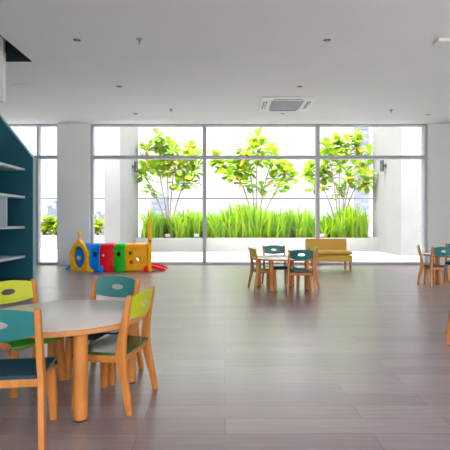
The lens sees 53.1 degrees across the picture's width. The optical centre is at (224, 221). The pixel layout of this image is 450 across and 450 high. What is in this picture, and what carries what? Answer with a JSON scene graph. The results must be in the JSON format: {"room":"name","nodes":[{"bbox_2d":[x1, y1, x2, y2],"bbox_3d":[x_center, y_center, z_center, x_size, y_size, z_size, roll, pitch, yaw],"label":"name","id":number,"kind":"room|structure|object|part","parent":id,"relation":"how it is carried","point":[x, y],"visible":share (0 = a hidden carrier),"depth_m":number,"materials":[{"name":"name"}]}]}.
{"room":"children's room","nodes":[
{"label":"children's room","id":0,"kind":"room"},
{"bbox_2d":[0,36,5,102],"bbox_3d":[-3.850,-2.665,6.940,0.900,1.630,0.080,0,0,0],"label":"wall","id":1,"kind":"structure","parent":0,"point":[2,40],"depth_m":6.91,"materials":[{"name":"paint"}]},
{"bbox_2d":[57,124,89,264],"bbox_3d":[-3.851,-0.700,11.620,0.823,3.600,0.360,0,0,0],"label":"wall column","id":2,"kind":"structure","parent":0,"point":[73,140],"depth_m":11.44,"materials":[{"name":"paint"}]},
{"bbox_2d":[37,124,56,264],"bbox_3d":[-4.539,-0.700,11.585,0.552,3.600,0.170,0,0,0],"label":"window","id":3,"kind":"structure","parent":2,"relation":"attached to","point":[39,157],"depth_m":11.51,"materials":[{"name":"metal"}]},
{"bbox_2d":[90,124,203,264],"bbox_3d":[-1.983,-0.700,11.585,2.913,3.600,0.170,0,0,0],"label":"window","id":4,"kind":"structure","parent":2,"relation":"attached to","point":[93,157],"depth_m":11.50,"materials":[{"name":"metal"}]},
{"bbox_2d":[0,247,449,449],"bbox_3d":[3.000,1.160,0.500,34.000,0.120,41.000,0,0,0],"label":"floor","id":5,"kind":"structure","parent":0,"point":[362,362],"depth_m":3.43,"materials":[{"name":"wood"}]},
{"bbox_2d":[0,115,35,281],"bbox_3d":[-4.404,-0.601,6.825,1.783,3.402,3.052,0,0,0],"label":"bookcase","id":6,"kind":"object","parent":5,"relation":"on","point":[17,163],"visible":0.98,"depth_m":8.25,"materials":[{"name":"teal wood"}]},
{"bbox_3d":[-4.027,0.632,6.825,0.725,0.045,2.846,0,0,0],"label":"shelf","id":7,"kind":"part","parent":6,"relation":"part of","materials":[{"name":"white wood"}]},
{"bbox_3d":[-4.027,0.098,6.825,0.725,0.045,2.846,0,0,0],"label":"shelf","id":8,"kind":"part","parent":6,"relation":"part of","materials":[{"name":"white wood"}]},
{"bbox_3d":[-4.027,-0.453,6.825,0.725,0.045,2.846,0,0,0],"label":"shelf","id":9,"kind":"part","parent":6,"relation":"part of","materials":[{"name":"white wood"}]},
{"bbox_3d":[-4.027,-0.958,6.825,0.725,0.045,2.846,0,0,0],"label":"shelf","id":10,"kind":"part","parent":6,"relation":"part of","materials":[{"name":"white wood"}]},
{"bbox_2d":[0,309,57,449],"bbox_3d":[-1.115,0.758,2.327,0.445,0.683,0.412,0,0,-7],"label":"chair","id":11,"kind":"object","parent":5,"relation":"on","point":[39,371],"visible":1,"depth_m":2.20,"materials":[{"name":"teal laminate"}]},
{"bbox_3d":[-1.093,0.495,2.156,0.348,0.156,0.066,0,0,-7],"label":"backrest","id":12,"kind":"part","parent":11,"relation":"part of","materials":[{"name":"teal laminate"}]},
{"bbox_3d":[-1.119,0.795,2.352,0.368,0.050,0.304,0,0,-7],"label":"seat frame","id":13,"kind":"part","parent":11,"relation":"part of","materials":[{"name":"brown wood"}]},
{"bbox_3d":[-1.119,0.777,2.358,0.392,0.051,0.350,0,0,-7],"label":"seat","id":14,"kind":"part","parent":11,"relation":"part of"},
{"bbox_3d":[-0.902,0.761,2.214,0.053,0.678,0.106,0,0,-7],"label":"leg","id":15,"kind":"part","parent":11,"relation":"part of","materials":[{"name":"brown wood"}]},
{"bbox_3d":[-0.967,0.952,2.510,0.062,0.296,0.064,0,0,-7],"label":"leg","id":16,"kind":"part","parent":11,"relation":"part of","materials":[{"name":"brown wood"}]},
{"bbox_2d":[0,279,65,397],"bbox_3d":[-1.382,0.758,3.083,0.412,0.683,0.445,0,0,33],"label":"chair","id":17,"kind":"object","parent":5,"relation":"on","point":[23,290],"visible":0.44,"depth_m":3.13,"materials":[{"name":"laminate"}]},
{"bbox_3d":[-1.339,0.952,2.851,0.064,0.296,0.062,0,0,33],"label":"leg","id":18,"kind":"part","parent":17,"relation":"part of","materials":[{"name":"brown wood"}]},
{"bbox_3d":[-1.527,0.495,3.177,0.066,0.156,0.348,0,0,33],"label":"backrest","id":19,"kind":"part","parent":17,"relation":"part of","materials":[{"name":"laminate"}]},
{"bbox_3d":[-1.361,0.795,3.069,0.304,0.050,0.368,0,0,33],"label":"seat frame","id":20,"kind":"part","parent":17,"relation":"part of","materials":[{"name":"brown wood"}]},
{"bbox_3d":[-1.356,0.777,3.066,0.350,0.051,0.392,0,0,33],"label":"seat","id":21,"kind":"part","parent":17,"relation":"part of","materials":[{"name":"green plastic"}]},
{"bbox_3d":[-1.393,0.761,3.324,0.106,0.678,0.053,0,0,33],"label":"leg","id":22,"kind":"part","parent":17,"relation":"part of","materials":[{"name":"brown wood"}]},
{"bbox_3d":[-1.153,0.952,3.138,0.064,0.296,0.062,0,0,33],"label":"leg","id":23,"kind":"part","parent":17,"relation":"part of","materials":[{"name":"brown wood"}]},
{"bbox_2d":[41,235,56,248],"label":"planter","id":24,"kind":"object","parent":5,"relation":"on","point":[48,242],"depth_m":18.40,"materials":[{"name":"paint"}]},
{"bbox_2d":[41,218,51,235],"bbox_3d":[-7.693,0.223,19.138,0.888,0.848,0.727,0,0,0],"label":"leafy shrub","id":25,"kind":"object","parent":24,"relation":"on","point":[43,230],"visible":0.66,"depth_m":18.99,"materials":[{"name":"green plant"}]},
{"bbox_2d":[41,214,56,235],"bbox_3d":[-7.437,0.128,19.178,0.856,1.036,0.741,0,0,-39],"label":"leafy shrub","id":26,"kind":"object","parent":24,"relation":"on","point":[50,218],"visible":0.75,"depth_m":19.01,"materials":[{"name":"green plant"}]},
{"bbox_2d":[49,219,56,235],"bbox_3d":[-7.051,0.221,19.117,0.740,0.850,0.989,0,0,0],"label":"leafy shrub","id":27,"kind":"object","parent":24,"relation":"on","point":[54,228],"visible":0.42,"depth_m":18.93,"materials":[{"name":"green plant"}]},
{"bbox_2d":[0,300,145,422],"bbox_3d":[-1.018,0.840,2.865,1.016,0.520,1.016,0,0,-30],"label":"round table","id":28,"kind":"object","parent":5,"relation":"on","point":[78,319],"visible":0.6,"depth_m":2.65,"materials":[{"name":"white laminate"}]},
{"bbox_3d":[-1.236,0.849,3.236,0.078,0.478,0.078,0,0,-30],"label":"leg","id":29,"kind":"part","parent":28,"relation":"part of","materials":[{"name":"brown wood"}]},
{"bbox_3d":[-0.800,0.849,2.494,0.078,0.478,0.078,0,0,-30],"label":"leg","id":30,"kind":"part","parent":28,"relation":"part of","materials":[{"name":"brown wood"}]},
{"bbox_3d":[-0.647,0.849,3.083,0.078,0.478,0.078,0,0,-30],"label":"leg","id":31,"kind":"part","parent":28,"relation":"part of","materials":[{"name":"brown wood"}]},
{"bbox_2d":[95,235,103,242],"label":"planter","id":32,"kind":"object","parent":5,"relation":"on","point":[98,239],"depth_m":18.40,"materials":[{"name":"paint"}]},
{"bbox_2d":[95,215,103,235],"bbox_3d":[-5.402,0.169,19.094,0.759,0.952,1.039,0,0,0],"label":"leafy shrub","id":33,"kind":"object","parent":32,"relation":"on","point":[98,229],"visible":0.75,"depth_m":19.00,"materials":[{"name":"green plant"}]},
{"bbox_2d":[65,276,143,385],"bbox_3d":[-0.881,0.758,3.270,0.445,0.683,0.412,0,0,18],"label":"chair","id":34,"kind":"object","parent":5,"relation":"on","point":[102,286],"visible":0.52,"depth_m":3.36,"materials":[{"name":"teal laminate"}]},
{"bbox_3d":[-1.095,0.952,3.170,0.062,0.296,0.064,0,0,18],"label":"leg","id":35,"kind":"part","parent":34,"relation":"part of","materials":[{"name":"brown wood"}]},
{"bbox_3d":[-0.891,0.777,3.241,0.392,0.051,0.350,0,0,18],"label":"seat","id":36,"kind":"part","parent":34,"relation":"part of","materials":[{"name":"blue plastic"}]},
{"bbox_3d":[-1.024,0.761,3.465,0.053,0.678,0.106,0,0,18],"label":"leg","id":37,"kind":"part","parent":34,"relation":"part of","materials":[{"name":"brown wood"}]},
{"bbox_3d":[-0.770,0.952,3.062,0.062,0.296,0.064,0,0,18],"label":"leg","id":38,"kind":"part","parent":34,"relation":"part of","materials":[{"name":"brown wood"}]},
{"bbox_3d":[-0.827,0.495,3.434,0.348,0.156,0.066,0,0,18],"label":"backrest","id":39,"kind":"part","parent":34,"relation":"part of","materials":[{"name":"teal laminate"}]},
{"bbox_3d":[-0.651,0.761,3.341,0.053,0.678,0.106,0,0,18],"label":"leg","id":40,"kind":"part","parent":34,"relation":"part of","materials":[{"name":"brown wood"}]},
{"bbox_2d":[71,286,157,415],"bbox_3d":[-0.675,0.758,2.798,0.412,0.683,0.445,0,0,12],"label":"chair","id":41,"kind":"object","parent":5,"relation":"on","point":[106,349],"visible":0.91,"depth_m":2.68,"materials":[{"name":"laminate"}]},
{"bbox_3d":[-0.868,0.952,2.663,0.064,0.296,0.062,0,0,12],"label":"leg","id":42,"kind":"part","parent":41,"relation":"part of","materials":[{"name":"brown wood"}]},
{"bbox_3d":[-0.800,0.952,2.998,0.064,0.296,0.062,0,0,12],"label":"leg","id":43,"kind":"part","parent":41,"relation":"part of","materials":[{"name":"brown wood"}]},
{"bbox_3d":[-0.706,0.777,2.804,0.350,0.051,0.392,0,0,12],"label":"seat","id":44,"kind":"part","parent":41,"relation":"part of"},
{"bbox_3d":[-0.700,0.795,2.803,0.304,0.050,0.368,0,0,12],"label":"seat frame","id":45,"kind":"part","parent":41,"relation":"part of","materials":[{"name":"brown wood"}]},
{"bbox_3d":[-0.577,0.761,2.577,0.106,0.678,0.053,0,0,12],"label":"leg","id":46,"kind":"part","parent":41,"relation":"part of","materials":[{"name":"brown wood"}]},
{"bbox_3d":[-0.506,0.495,2.763,0.066,0.156,0.348,0,0,12],"label":"backrest","id":47,"kind":"part","parent":41,"relation":"part of","materials":[{"name":"laminate"}]},
{"bbox_3d":[-0.499,0.761,2.962,0.106,0.678,0.053,0,0,12],"label":"leg","id":48,"kind":"part","parent":41,"relation":"part of","materials":[{"name":"brown wood"}]},
{"bbox_2d":[65,217,166,271],"bbox_3d":[-2.508,0.492,10.322,2.336,1.215,0.845,0,0,0],"label":"tunnel","id":49,"kind":"object","parent":5,"relation":"on","point":[110,257],"visible":1,"depth_m":10.06,"materials":[{"name":"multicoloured plastic"}]},
{"bbox_3d":[-3.300,0.750,10.210,0.614,0.700,0.070,0,0,33],"label":"panel","id":50,"kind":"part","parent":49,"relation":"part of","materials":[{"name":"yellow plastic"}]},
{"bbox_3d":[-1.715,0.750,10.270,0.070,0.700,0.614,0,0,-10],"label":"panel","id":51,"kind":"part","parent":49,"relation":"part of","materials":[{"name":"yellow plastic"}]},
{"bbox_2d":[104,127,137,242],"bbox_3d":[-3.610,-2.398,15.900,0.500,7.004,3.000,0,0,0],"label":"column","id":52,"kind":"structure","parent":5,"relation":"on","point":[120,180],"depth_m":14.47,"materials":[{"name":"white paint"}]},
{"bbox_2d":[132,161,137,171],"bbox_3d":[-3.261,-2.000,16.300,0.215,0.380,0.132,0,0,0],"label":"wall lamp","id":53,"kind":"object","parent":52,"relation":"attached to","point":[135,166],"visible":1,"depth_m":16.26,"materials":[{"name":"grey metal"}]},
{"bbox_2d":[41,198,421,246],"bbox_3d":[1.000,0.010,20.200,26.000,2.180,0.050,0,0,0],"label":"glass balustrade","id":54,"kind":"object","parent":5,"relation":"on","point":[41,198],"visible":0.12,"depth_m":20.17,"materials":[{"name":"clear glass"}]},
{"bbox_3d":[1.000,-1.055,20.200,26.000,0.050,0.050,0,0,0],"label":"handrail","id":55,"kind":"part","parent":54,"relation":"part of","materials":[{"name":"grey metal"}]},
{"bbox_2d":[135,237,378,251],"bbox_3d":[1.210,0.847,17.650,9.100,0.514,1.900,0,0,0],"label":"planter","id":56,"kind":"object","parent":5,"relation":"on","point":[370,244],"visible":0.57,"depth_m":16.70,"materials":[{"name":"paint"}]},
{"bbox_2d":[136,128,206,222],"bbox_3d":[-2.159,-1.418,17.622,3.062,4.202,2.326,0,0,0],"label":"tree","id":57,"kind":"object","parent":56,"relation":"in","point":[186,178],"visible":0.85,"depth_m":17.23,"materials":[{"name":"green plant"}]},
{"bbox_3d":[-2.353,-0.640,17.473,0.472,2.638,0.072,0,0,-36],"label":"stem","id":58,"kind":"part","parent":57,"relation":"part of","materials":[{"name":"grey plant"}]},
{"bbox_3d":[-2.208,-0.777,17.481,0.059,2.908,0.299,0,0,9],"label":"stem","id":59,"kind":"part","parent":57,"relation":"part of","materials":[{"name":"grey plant"}]},
{"bbox_3d":[-2.104,-0.640,17.511,0.308,2.635,0.066,0,0,44],"label":"stem","id":60,"kind":"part","parent":57,"relation":"part of","materials":[{"name":"grey plant"}]},
{"bbox_3d":[-1.866,-0.562,17.675,0.722,2.485,0.065,0,0,-12],"label":"stem","id":61,"kind":"part","parent":57,"relation":"part of","materials":[{"name":"grey plant"}]},
{"bbox_2d":[206,127,303,214],"bbox_3d":[1.173,-1.460,17.588,3.782,4.276,2.318,0,0,0],"label":"tree","id":62,"kind":"object","parent":56,"relation":"on","point":[229,171],"visible":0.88,"depth_m":17.29,"materials":[{"name":"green plant"}]},
{"bbox_3d":[1.226,-0.777,17.606,0.086,2.905,0.055,0,0,-22],"label":"stem","id":63,"kind":"part","parent":62,"relation":"part of","materials":[{"name":"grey plant"}]},
{"bbox_3d":[1.440,-0.641,17.566,0.518,2.638,0.059,0,0,9],"label":"stem","id":64,"kind":"part","parent":62,"relation":"part of","materials":[{"name":"grey plant"}]},
{"bbox_2d":[138,198,372,237],"bbox_3d":[1.266,-0.189,17.542,10.388,1.727,3.140,0,0,0],"label":"grass","id":65,"kind":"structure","parent":56,"relation":"on","point":[243,222],"depth_m":17.00,"materials":[{"name":"green plant"}]},
{"bbox_2d":[300,128,375,221],"bbox_3d":[4.480,-1.507,17.683,3.232,4.380,2.251,0,0,0],"label":"tree","id":66,"kind":"object","parent":56,"relation":"in","point":[364,184],"visible":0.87,"depth_m":17.49,"materials":[{"name":"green plant"}]},
{"bbox_3d":[4.064,-0.444,17.385,0.954,2.255,0.089,0,0,-27],"label":"stem","id":67,"kind":"part","parent":66,"relation":"part of","materials":[{"name":"grey plant"}]},
{"bbox_3d":[4.297,-0.679,17.445,0.507,2.716,0.076,0,0,-42],"label":"stem","id":68,"kind":"part","parent":66,"relation":"part of","materials":[{"name":"grey plant"}]},
{"bbox_3d":[4.441,-0.777,17.512,0.059,2.907,0.238,0,0,11],"label":"stem","id":69,"kind":"part","parent":66,"relation":"part of","materials":[{"name":"grey plant"}]},
{"bbox_3d":[4.580,-0.718,17.398,0.074,2.795,0.530,0,0,-33],"label":"stem","id":70,"kind":"part","parent":66,"relation":"part of","materials":[{"name":"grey plant"}]},
{"bbox_2d":[204,124,317,264],"bbox_3d":[0.925,-0.700,11.585,2.903,3.600,0.170,0,0,0],"label":"window","id":71,"kind":"structure","parent":5,"relation":"on","point":[315,157],"depth_m":11.50,"materials":[{"name":"metal"}]},
{"bbox_2d":[248,247,276,291],"bbox_3d":[0.606,0.758,7.362,0.412,0.683,0.445,0,0,-10],"label":"chair","id":72,"kind":"object","parent":5,"relation":"on","point":[252,252],"visible":0.86,"depth_m":7.20,"materials":[{"name":"laminate"}]},
{"bbox_3d":[0.433,0.761,7.530,0.106,0.678,0.053,0,0,-10],"label":"leg","id":73,"kind":"part","parent":72,"relation":"part of","materials":[{"name":"brown wood"}]},
{"bbox_3d":[0.436,0.495,7.331,0.066,0.156,0.348,0,0,-10],"label":"backrest","id":74,"kind":"part","parent":72,"relation":"part of","materials":[{"name":"laminate"}]},
{"bbox_3d":[0.504,0.761,7.144,0.106,0.678,0.053,0,0,-10],"label":"leg","id":75,"kind":"part","parent":72,"relation":"part of","materials":[{"name":"brown wood"}]},
{"bbox_3d":[0.636,0.777,7.368,0.350,0.051,0.392,0,0,-10],"label":"seat","id":76,"kind":"part","parent":72,"relation":"part of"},
{"bbox_3d":[0.631,0.795,7.367,0.304,0.050,0.368,0,0,-10],"label":"seat frame","id":77,"kind":"part","parent":72,"relation":"part of","materials":[{"name":"brown wood"}]},
{"bbox_3d":[0.796,0.952,7.223,0.064,0.296,0.062,0,0,-10],"label":"leg","id":78,"kind":"part","parent":72,"relation":"part of","materials":[{"name":"brown wood"}]},
{"bbox_2d":[261,245,289,286],"bbox_3d":[0.888,0.758,7.852,0.445,0.683,0.412,0,0,-6],"label":"chair","id":79,"kind":"object","parent":5,"relation":"on","point":[266,249],"visible":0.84,"depth_m":7.99,"materials":[{"name":"teal laminate"}]},
{"bbox_3d":[0.678,0.761,7.972,0.053,0.678,0.106,0,0,-6],"label":"leg","id":80,"kind":"part","parent":79,"relation":"part of","materials":[{"name":"brown wood"}]},
{"bbox_3d":[0.871,0.495,8.024,0.348,0.156,0.066,0,0,-6],"label":"backrest","id":81,"kind":"part","parent":79,"relation":"part of","materials":[{"name":"teal laminate"}]},
{"bbox_3d":[0.891,0.777,7.821,0.392,0.051,0.350,0,0,-6],"label":"seat","id":82,"kind":"part","parent":79,"relation":"part of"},
{"bbox_3d":[1.069,0.761,8.011,0.053,0.678,0.106,0,0,-6],"label":"leg","id":83,"kind":"part","parent":79,"relation":"part of","materials":[{"name":"brown wood"}]},
{"bbox_2d":[251,255,311,291],"bbox_3d":[0.943,0.840,7.435,1.016,0.520,1.016,0,0,31],"label":"round table","id":84,"kind":"object","parent":5,"relation":"on","point":[271,258],"visible":0.77,"depth_m":7.18,"materials":[{"name":"brown wood"}]},
{"bbox_3d":[0.573,0.849,7.654,0.078,0.478,0.078,0,0,31],"label":"leg","id":85,"kind":"part","parent":84,"relation":"part of","materials":[{"name":"brown wood"}]},
{"bbox_3d":[0.724,0.849,7.065,0.078,0.478,0.078,0,0,31],"label":"leg","id":86,"kind":"part","parent":84,"relation":"part of","materials":[{"name":"brown wood"}]},
{"bbox_3d":[1.313,0.849,7.216,0.078,0.478,0.078,0,0,31],"label":"leg","id":87,"kind":"part","parent":84,"relation":"part of","materials":[{"name":"brown wood"}]},
{"bbox_2d":[286,250,315,294],"bbox_3d":[1.164,0.758,6.968,0.445,0.683,0.412,0,0,3],"label":"chair","id":88,"kind":"object","parent":5,"relation":"on","point":[293,254],"visible":1,"depth_m":6.81,"materials":[{"name":"teal laminate"}]},
{"bbox_3d":[0.959,0.761,6.841,0.053,0.678,0.106,0,0,3],"label":"leg","id":89,"kind":"part","parent":88,"relation":"part of","materials":[{"name":"brown wood"}]},
{"bbox_3d":[1.166,0.777,7.000,0.392,0.051,0.350,0,0,3],"label":"seat","id":90,"kind":"part","parent":88,"relation":"part of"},
{"bbox_3d":[1.165,0.795,6.994,0.368,0.050,0.304,0,0,3],"label":"seat frame","id":91,"kind":"part","parent":88,"relation":"part of","materials":[{"name":"brown wood"}]},
{"bbox_3d":[1.153,0.495,6.796,0.348,0.156,0.066,0,0,3],"label":"backrest","id":92,"kind":"part","parent":88,"relation":"part of","materials":[{"name":"teal laminate"}]},
{"bbox_3d":[1.344,0.952,7.120,0.062,0.296,0.064,0,0,3],"label":"leg","id":93,"kind":"part","parent":88,"relation":"part of","materials":[{"name":"brown wood"}]},
{"bbox_3d":[1.351,0.761,6.817,0.053,0.678,0.106,0,0,3],"label":"leg","id":94,"kind":"part","parent":88,"relation":"part of","materials":[{"name":"brown wood"}]},
{"bbox_2d":[290,246,319,289],"bbox_3d":[1.324,0.758,7.538,0.412,0.683,0.445,0,0,-10],"label":"chair","id":95,"kind":"object","parent":5,"relation":"on","point":[316,249],"visible":0.62,"depth_m":7.36,"materials":[{"name":"laminate"}]},
{"bbox_3d":[1.196,0.952,7.340,0.064,0.296,0.062,0,0,-10],"label":"leg","id":96,"kind":"part","parent":95,"relation":"part of","materials":[{"name":"brown wood"}]},
{"bbox_3d":[1.294,0.777,7.532,0.350,0.051,0.392,0,0,-10],"label":"seat","id":97,"kind":"part","parent":95,"relation":"part of","materials":[{"name":"green plastic"}]},
{"bbox_3d":[1.497,0.761,7.370,0.106,0.678,0.053,0,0,-10],"label":"leg","id":98,"kind":"part","parent":95,"relation":"part of","materials":[{"name":"brown wood"}]},
{"bbox_2d":[305,239,352,271],"bbox_3d":[2.360,0.743,10.284,0.990,0.714,0.668,0,0,0],"label":"sofa","id":99,"kind":"object","parent":5,"relation":"on","point":[330,250],"visible":0.67,"depth_m":10.30,"materials":[{"name":"yellow fabric"}]},
{"bbox_3d":[2.360,0.634,10.519,0.950,0.495,0.197,0,0,0],"label":"backrest","id":100,"kind":"part","parent":99,"relation":"part of","materials":[{"name":"yellow fabric"}]},
{"bbox_2d":[318,250,352,254],"bbox_3d":[2.360,0.692,10.220,0.990,0.104,0.540,0,0,0],"label":"seat cushion","id":101,"kind":"object","parent":99,"relation":"on","point":[321,252],"depth_m":9.98,"materials":[{"name":"yellow fabric"}]},
{"bbox_2d":[373,127,420,255],"bbox_3d":[6.040,-2.398,16.000,0.640,7.004,2.800,0,0,0],"label":"exterior wall","id":102,"kind":"structure","parent":5,"relation":"on","point":[397,188],"depth_m":14.92,"materials":[{"name":"white paint"}]},
{"bbox_2d":[380,160,385,170],"bbox_3d":[5.622,-2.000,16.000,0.215,0.380,0.132,0,0,0],"label":"wall lamp","id":103,"kind":"object","parent":102,"relation":"attached to","point":[382,165],"visible":1,"depth_m":15.95,"materials":[{"name":"grey metal"}]},
{"bbox_2d":[417,245,441,285],"bbox_3d":[3.644,0.758,8.039,0.412,0.683,0.445,0,0,23],"label":"chair","id":104,"kind":"object","parent":5,"relation":"on","point":[422,265],"visible":0.78,"depth_m":7.90,"materials":[{"name":"laminate"}]},
{"bbox_3d":[3.438,0.761,7.914,0.106,0.678,0.053,0,0,23],"label":"leg","id":105,"kind":"part","parent":104,"relation":"part of","materials":[{"name":"brown wood"}]},
{"bbox_3d":[3.726,0.952,7.818,0.064,0.296,0.062,0,0,23],"label":"leg","id":106,"kind":"part","parent":104,"relation":"part of","materials":[{"name":"brown wood"}]},
{"bbox_2d":[422,252,449,284],"bbox_3d":[4.130,0.840,8.150,1.016,0.520,1.016,0,0,-29],"label":"round table","id":107,"kind":"object","parent":5,"relation":"on","point":[437,258],"visible":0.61,"depth_m":7.92,"materials":[{"name":"brown wood"}]},
{"bbox_3d":[3.753,0.849,7.944,0.078,0.478,0.078,0,0,-29],"label":"leg","id":108,"kind":"part","parent":107,"relation":"part of","materials":[{"name":"brown wood"}]},
{"bbox_2d":[423,247,449,286],"bbox_3d":[3.709,0.758,7.779,0.445,0.683,0.412,0,0,3],"label":"chair","id":109,"kind":"object","parent":5,"relation":"on","point":[437,250],"visible":0.88,"depth_m":7.63,"materials":[{"name":"teal laminate"}]},
{"bbox_3d":[3.546,0.952,7.949,0.062,0.296,0.064,0,0,3],"label":"leg","id":110,"kind":"part","parent":109,"relation":"part of","materials":[{"name":"brown wood"}]},
{"bbox_3d":[3.506,0.761,7.649,0.053,0.678,0.106,0,0,3],"label":"leg","id":111,"kind":"part","parent":109,"relation":"part of","materials":[{"name":"brown wood"}]},
{"bbox_3d":[3.710,0.795,7.804,0.368,0.050,0.304,0,0,3],"label":"seat frame","id":112,"kind":"part","parent":109,"relation":"part of","materials":[{"name":"brown wood"}]},
{"bbox_3d":[3.700,0.495,7.606,0.348,0.156,0.066,0,0,3],"label":"backrest","id":113,"kind":"part","parent":109,"relation":"part of","materials":[{"name":"teal laminate"}]},
{"bbox_2d":[444,265,449,344],"bbox_3d":[2.246,0.758,4.146,0.412,0.683,0.445,0,0,26],"label":"chair","id":114,"kind":"object","parent":5,"relation":"on","point":[446,268],"visible":1,"depth_m":4.04,"materials":[{"name":"orange wood"}]},
{"bbox_3d":[2.090,0.495,4.222,0.066,0.156,0.348,0,0,26],"label":"backrest","id":115,"kind":"part","parent":114,"relation":"part of","materials":[{"name":"laminate"}]},
{"bbox_2d":[445,243,449,264],"bbox_3d":[4.439,0.758,8.610,0.445,0.683,0.412,0,0,27],"label":"chair","id":116,"kind":"object","parent":5,"relation":"on","point":[447,262],"visible":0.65,"depth_m":8.79,"materials":[{"name":"teal wood"}]},
{"bbox_2d":[0,0,449,123],"bbox_3d":[0.500,-3.025,1.900,13.400,1.050,19.800,0,0,0],"label":"ceiling","id":117,"kind":"structure","parent":0,"point":[205,61],"depth_m":7.01,"materials":[{"name":"paint"}]},
{"bbox_2d":[71,38,82,41],"bbox_3d":[-2.030,-2.490,6.170,0.156,0.020,0.156,0,0,0],"label":"recessed light","id":118,"kind":"object","parent":117,"relation":"in","point":[72,39],"visible":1,"depth_m":6.16,"materials":[{"name":"white plastic"}]},
{"bbox_2d":[258,97,316,111],"bbox_3d":[1.280,-2.470,9.520,1.100,0.055,1.100,0,0,0],"label":"air conditioner","id":119,"kind":"object","parent":117,"relation":"attached to","point":[267,104],"visible":1,"depth_m":9.40,"materials":[{"name":"white plastic"}]},
{"bbox_2d":[268,101,303,109],"bbox_3d":[1.280,-2.462,9.520,0.660,0.009,0.720,0,0,0],"label":"grille","id":120,"kind":"object","parent":119,"relation":"attached to","point":[272,105],"depth_m":9.46,"materials":[{"name":"grey metal"}]},
{"bbox_2d":[321,38,332,41],"bbox_3d":[1.400,-2.490,6.170,0.156,0.020,0.156,0,0,0],"label":"recessed light","id":121,"kind":"object","parent":117,"relation":"in","point":[323,39],"visible":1,"depth_m":6.16,"materials":[{"name":"metal"}]},
{"bbox_2d":[433,37,449,45],"bbox_3d":[3.350,-2.473,6.180,0.920,0.052,0.180,0,0,0],"label":"ceiling panel","id":122,"kind":"object","parent":117,"relation":"attached to","point":[441,41],"visible":1,"depth_m":6.13,"materials":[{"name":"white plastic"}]},
{"bbox_2d":[435,42,449,45],"bbox_3d":[3.350,-2.449,6.180,0.860,0.004,0.130,0,0,0],"label":"diffuser","id":123,"kind":"object","parent":122,"relation":"attached to","point":[436,43],"depth_m":6.19,"materials":[{"name":"white plastic"}]},
{"bbox_2d":[427,124,449,264],"bbox_3d":[6.188,-0.700,11.590,2.025,3.600,0.220,0,0,0],"label":"wall","id":124,"kind":"structure","parent":0,"point":[438,135],"depth_m":11.48,"materials":[{"name":"paint"}]},
{"bbox_2d":[318,124,426,264],"bbox_3d":[3.776,-0.700,11.585,2.798,3.600,0.170,0,0,0],"label":"window","id":125,"kind":"structure","parent":124,"relation":"in","point":[423,157],"depth_m":11.50,"materials":[{"name":"metal"}]},
{"bbox_3d":[-6.095,-0.700,11.590,0.210,3.600,0.220,0,0,0],"label":"wall","id":126,"kind":"structure","parent":0,"visible":0},
{"bbox_2d":[8,124,36,264],"bbox_3d":[-5.402,-0.700,11.585,1.175,3.600,0.170,0,0,0],"label":"window","id":127,"kind":"structure","parent":126,"relation":"in","point":[10,125],"depth_m":11.54,"materials":[{"name":"metal"}]},
{"label":"outside","id":128,"kind":"structure","parent":0,"visible":0},
{"bbox_2d":[43,205,55,234],"bbox_3d":[-51.856,8.846,132.940,1.445,27.375,6.120,0,0,0],"label":"tower","id":129,"kind":"structure","parent":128,"point":[48,210],"depth_m":131.51,"materials":[{"name":"white"}]},
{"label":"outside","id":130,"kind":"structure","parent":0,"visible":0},
{"bbox_2d":[50,200,56,219],"bbox_3d":[-57.333,9.348,152.940,2.000,33.303,6.120,0,0,0],"label":"sky","id":131,"kind":"structure","parent":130,"point":[54,204],"depth_m":150.01,"materials":[{"name":"white"}]},
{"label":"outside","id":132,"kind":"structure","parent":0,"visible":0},
{"bbox_2d":[95,212,103,234],"bbox_3d":[-40.133,10.488,142.940,1.867,27.558,6.120,0,0,0],"label":"tower","id":133,"kind":"structure","parent":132,"point":[99,215],"depth_m":142.83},
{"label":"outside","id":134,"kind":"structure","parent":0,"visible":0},
{"bbox_2d":[151,193,167,219],"bbox_3d":[-22.167,8.147,152.940,5.000,35.707,6.120,0,0,0],"label":"tower","id":135,"kind":"structure","parent":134,"point":[154,202],"depth_m":150.01,"materials":[{"name":"white"}]},
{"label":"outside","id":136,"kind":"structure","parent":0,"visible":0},
{"bbox_2d":[354,127,368,236],"bbox_3d":[34.222,-11.147,112.940,1.956,60.427,6.120,0,0,0],"label":"tower","id":137,"kind":"structure","parent":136,"point":[359,202],"depth_m":109.99,"materials":[{"name":"white"}]}
]}

